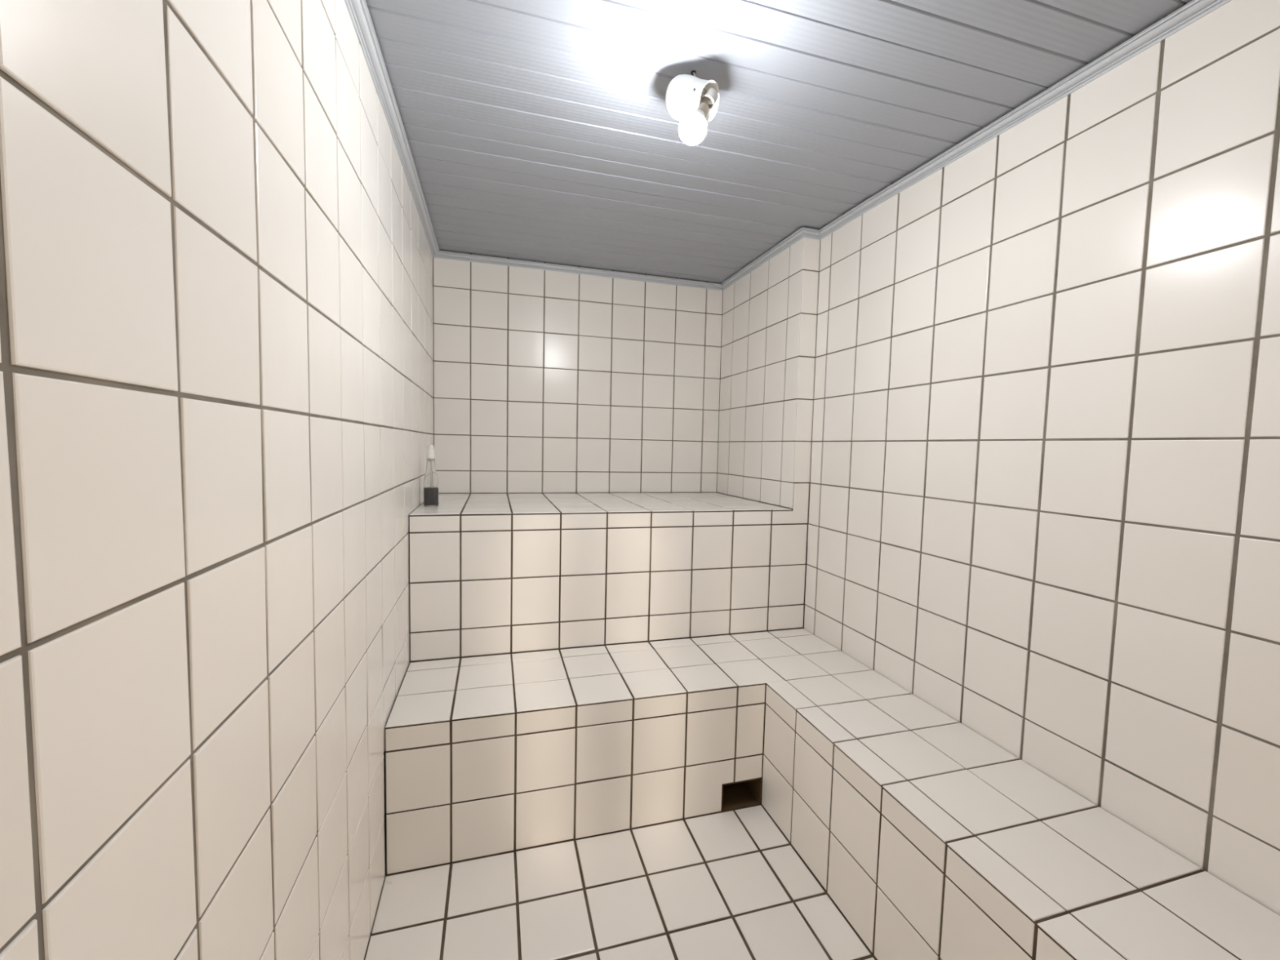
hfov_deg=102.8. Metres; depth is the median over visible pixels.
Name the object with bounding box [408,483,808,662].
tiled bench
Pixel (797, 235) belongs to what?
trim
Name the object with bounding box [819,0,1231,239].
trim
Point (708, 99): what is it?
socket
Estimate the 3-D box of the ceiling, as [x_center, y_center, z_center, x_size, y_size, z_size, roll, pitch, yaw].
[0.202,-1.148,1.439,1.834,0.119,3.368,0,4,-16]
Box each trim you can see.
[344,0,439,257]
[433,250,722,290]
[720,227,803,290]
[802,227,820,239]
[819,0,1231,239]
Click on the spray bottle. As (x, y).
(430, 480)
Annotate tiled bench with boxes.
[385,628,1279,959]
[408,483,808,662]
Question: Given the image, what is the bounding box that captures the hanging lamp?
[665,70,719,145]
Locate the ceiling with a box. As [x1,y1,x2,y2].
[365,0,1191,283]
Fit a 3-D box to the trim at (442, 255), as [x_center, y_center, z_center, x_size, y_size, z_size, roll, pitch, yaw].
[-0.297,-1.233,3.028,1.737,0.030,0.031,0,4,-16]
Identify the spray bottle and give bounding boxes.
[423,444,438,506]
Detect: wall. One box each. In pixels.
[0,0,433,959]
[432,249,723,493]
[802,0,1279,915]
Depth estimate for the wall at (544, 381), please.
3.06 m
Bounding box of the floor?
[364,804,876,959]
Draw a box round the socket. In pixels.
[700,87,717,109]
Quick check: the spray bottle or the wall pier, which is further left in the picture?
the spray bottle
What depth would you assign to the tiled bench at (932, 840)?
1.65 m
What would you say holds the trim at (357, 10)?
attached to the wall at (216, 305)
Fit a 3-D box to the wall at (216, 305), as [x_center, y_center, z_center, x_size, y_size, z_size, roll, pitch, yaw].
[-0.762,0.094,1.284,0.106,2.580,3.509,0,4,-16]
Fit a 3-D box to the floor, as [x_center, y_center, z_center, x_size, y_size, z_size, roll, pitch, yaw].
[0.139,1.333,1.628,1.834,0.104,3.307,0,4,-16]
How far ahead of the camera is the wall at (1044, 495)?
1.33 m
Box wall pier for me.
[716,229,820,508]
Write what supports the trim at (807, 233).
attached to the wall at (1044, 495)

